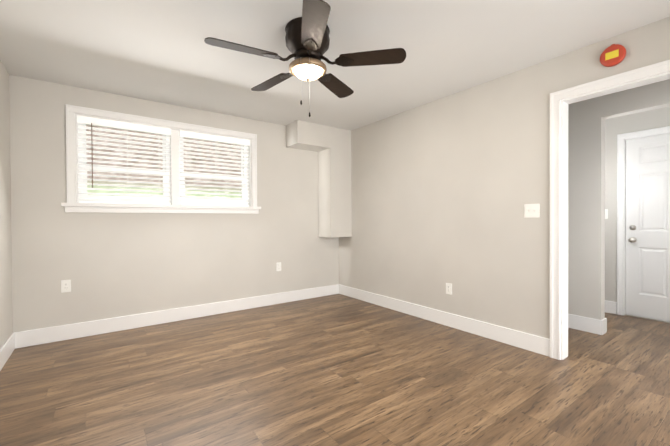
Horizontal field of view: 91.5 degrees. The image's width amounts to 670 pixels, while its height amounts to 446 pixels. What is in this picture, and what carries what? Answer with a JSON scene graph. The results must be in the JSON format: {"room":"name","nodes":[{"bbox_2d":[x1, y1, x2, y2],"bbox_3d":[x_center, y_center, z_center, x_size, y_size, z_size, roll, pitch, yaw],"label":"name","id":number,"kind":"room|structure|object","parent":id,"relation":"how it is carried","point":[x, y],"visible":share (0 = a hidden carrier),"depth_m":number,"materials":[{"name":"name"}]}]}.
{"room":"empty bedroom","nodes":[
{"label":"empty bedroom","id":0,"kind":"room"},
{"bbox_2d":[0,60,12,348],"bbox_3d":[-1.371,-0.085,0.727,0.114,2.440,5.304,-1,1,-36],"label":"wall","id":1,"kind":"structure","parent":0,"point":[6,319],"depth_m":2.73,"materials":[{"name":"beige paint"}]},
{"bbox_2d":[0,332,15,370],"bbox_3d":[-1.401,1.061,0.897,0.015,0.145,5.004,-1,1,-36],"label":"baseboard","id":2,"kind":"structure","parent":1,"relation":"attached to","point":[7,349],"depth_m":2.67,"materials":[{"name":"white wood"}]},
{"bbox_2d":[9,75,338,332],"bbox_3d":[-0.693,-0.124,4.651,6.193,2.440,0.250,-1,1,-36],"label":"wall","id":3,"kind":"structure","parent":0,"point":[110,265],"depth_m":3.49,"materials":[{"name":"beige paint"}]},
{"bbox_2d":[61,280,70,292],"bbox_3d":[-2.576,0.605,3.127,0.073,0.118,0.009,-1,1,-36],"label":"electrical outlet","id":4,"kind":"object","parent":3,"relation":"attached to","point":[65,285],"visible":1,"depth_m":3.12,"materials":[{"name":"white plastic"}]},
{"bbox_2d":[61,104,260,213],"bbox_3d":[-1.834,-0.626,3.743,2.001,1.030,0.215,-1,1,-36],"label":"window unit","id":5,"kind":"structure","parent":3,"relation":"in","point":[124,170],"depth_m":3.63,"materials":[{"name":"white plastic"}]},
{"bbox_2d":[77,115,170,204],"bbox_3d":[-2.193,-0.628,3.453,0.830,0.853,0.082,-1,1,-36],"label":"window blind","id":6,"kind":"object","parent":5,"relation":"attached to","point":[91,121],"visible":0.96,"depth_m":3.43,"materials":[{"name":"white plastic"}]},
{"bbox_2d":[179,130,249,205],"bbox_3d":[-1.450,-0.637,3.992,0.830,0.853,0.083,-1,1,-36],"label":"window blind","id":7,"kind":"object","parent":5,"relation":"attached to","point":[202,136],"visible":0.94,"depth_m":3.97,"materials":[{"name":"white plastic"}]},
{"bbox_2d":[16,284,339,347],"bbox_3d":[-1.390,1.033,3.984,3.602,0.145,0.019,-1,1,-36],"label":"baseboard","id":8,"kind":"structure","parent":3,"relation":"attached to","point":[27,338],"depth_m":3.57,"materials":[{"name":"white wood"}]},
{"bbox_2d":[276,262,280,270],"bbox_3d":[-0.764,0.595,4.443,0.073,0.118,0.009,-1,1,-36],"label":"electrical outlet","id":9,"kind":"object","parent":3,"relation":"attached to","point":[278,266],"visible":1,"depth_m":4.44,"materials":[{"name":"white plastic"}]},
{"bbox_2d":[0,294,669,445],"bbox_3d":[0.857,1.157,2.536,6.193,0.100,5.604,-1,1,-36],"label":"floor","id":10,"kind":"structure","parent":0,"point":[336,370],"depth_m":2.24,"materials":[{"name":"brown wood"}]},
{"bbox_2d":[0,0,669,130],"bbox_3d":[0.843,-1.383,2.513,6.193,0.100,5.604,-1,1,-36],"label":"ceiling","id":11,"kind":"structure","parent":0,"point":[161,51],"depth_m":2.44,"materials":[{"name":"white paint"}]},
{"bbox_2d":[204,0,405,116],"bbox_3d":[-0.225,-1.007,2.253,1.258,0.636,1.258,-1,1,-36],"label":"ceiling fan","id":12,"kind":"object","parent":11,"relation":"hanging from","point":[307,38],"visible":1,"depth_m":2.15,"materials":[{"name":"black wood"}]},
{"bbox_2d":[286,120,351,236],"bbox_3d":[-0.216,-0.572,4.643,0.899,1.550,0.319,-1,1,-36],"label":"chase","id":13,"kind":"structure","parent":11,"relation":"attached to","point":[331,146],"depth_m":4.63,"materials":[{"name":"beige paint"}]},
{"bbox_2d":[339,17,669,338],"bbox_3d":[1.572,-0.122,3.049,0.114,2.440,5.004,-1,1,-36],"label":"wall","id":14,"kind":"structure","parent":0,"point":[444,190],"depth_m":3.24,"materials":[{"name":"beige paint"}]},
{"bbox_2d":[340,284,549,356],"bbox_3d":[0.921,1.022,3.855,0.015,0.145,2.895,-1,1,-36],"label":"baseboard","id":15,"kind":"structure","parent":14,"relation":"attached to","point":[505,335],"depth_m":3.34,"materials":[{"name":"white wood"}]},
{"bbox_2d":[446,283,451,294],"bbox_3d":[1.207,0.697,3.461,0.009,0.118,0.073,-1,1,-36],"label":"electrical outlet","id":16,"kind":"object","parent":14,"relation":"attached to","point":[448,288],"visible":1,"depth_m":3.45,"materials":[{"name":"white plastic"}]},
{"bbox_2d":[524,204,539,217],"bbox_3d":[1.677,-0.105,2.789,0.023,0.118,0.122,-1,1,-36],"label":"light switch","id":17,"kind":"object","parent":14,"relation":"attached to","point":[531,210],"visible":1,"depth_m":2.79,"materials":[{"name":"white plastic"}]},
{"bbox_2d":[550,60,669,359],"bbox_3d":[2.290,0.026,2.062,0.162,2.155,1.607,-1,1,-36],"label":"door frame","id":18,"kind":"structure","parent":14,"relation":"attached to","point":[560,100],"depth_m":2.62,"materials":[{"name":"white wood"}]},
{"bbox_2d":[600,44,625,66],"bbox_3d":[1.984,-1.200,2.333,0.039,0.156,0.145,-1,1,-36],"label":"smoke detector","id":19,"kind":"object","parent":14,"relation":"attached to","point":[612,55],"visible":0.98,"depth_m":2.32,"materials":[{"name":"red plastic"}]},
{"bbox_2d":[568,79,669,319],"bbox_3d":[2.350,-0.131,3.613,0.114,2.440,5.004,-1,1,-36],"label":"wall","id":20,"kind":"structure","parent":0,"point":[586,207],"depth_m":3.25,"materials":[{"name":"beige paint"}]},
{"bbox_2d":[568,314,606,334],"bbox_3d":[1.729,1.013,4.402,0.042,0.145,3.009,-1,1,-36],"label":"baseboard","id":21,"kind":"structure","parent":20,"relation":"attached to","point":[586,324],"depth_m":3.27,"materials":[{"name":"white wood"}]},
{"bbox_2d":[605,106,669,301],"bbox_3d":[3.178,-0.141,4.214,0.160,2.440,5.004,-1,1,-36],"label":"wall","id":22,"kind":"structure","parent":0,"point":[641,121],"depth_m":3.88,"materials":[{"name":"beige paint"}]},
{"bbox_2d":[605,209,607,218],"bbox_3d":[3.240,-0.109,3.973,0.023,0.118,0.122,-1,1,-36],"label":"light switch","id":23,"kind":"object","parent":22,"relation":"attached to","point":[606,213],"visible":0.23,"depth_m":3.94,"materials":[{"name":"white plastic"}]},
{"bbox_2d":[605,300,616,313],"bbox_3d":[2.961,1.007,4.383,0.015,0.145,1.278,-1,1,-36],"label":"baseboard","id":24,"kind":"structure","parent":22,"relation":"attached to","point":[610,306],"depth_m":3.90,"materials":[{"name":"white wood"}]},
{"bbox_2d":[617,126,669,314],"bbox_3d":[3.674,0.023,3.514,0.182,2.120,0.953,-1,1,-36],"label":"door frame","id":25,"kind":"structure","parent":22,"relation":"attached to","point":[621,222],"depth_m":3.82,"materials":[{"name":"white wood"}]},
{"bbox_2d":[625,133,669,322],"bbox_3d":[3.639,0.059,3.489,0.136,2.050,0.853,-1,1,-36],"label":"entry door","id":26,"kind":"structure","parent":22,"relation":"in","point":[648,228],"depth_m":3.67,"materials":[{"name":"white paint"},{"name":"satin nickel"}]},
{"label":"outside","id":27,"kind":"structure","parent":0,"visible":0},
{"bbox_2d":[86,125,240,199],"bbox_3d":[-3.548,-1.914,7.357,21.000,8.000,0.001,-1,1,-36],"label":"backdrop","id":28,"kind":"structure","parent":27,"point":[135,175],"depth_m":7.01,"materials":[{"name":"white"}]}
]}

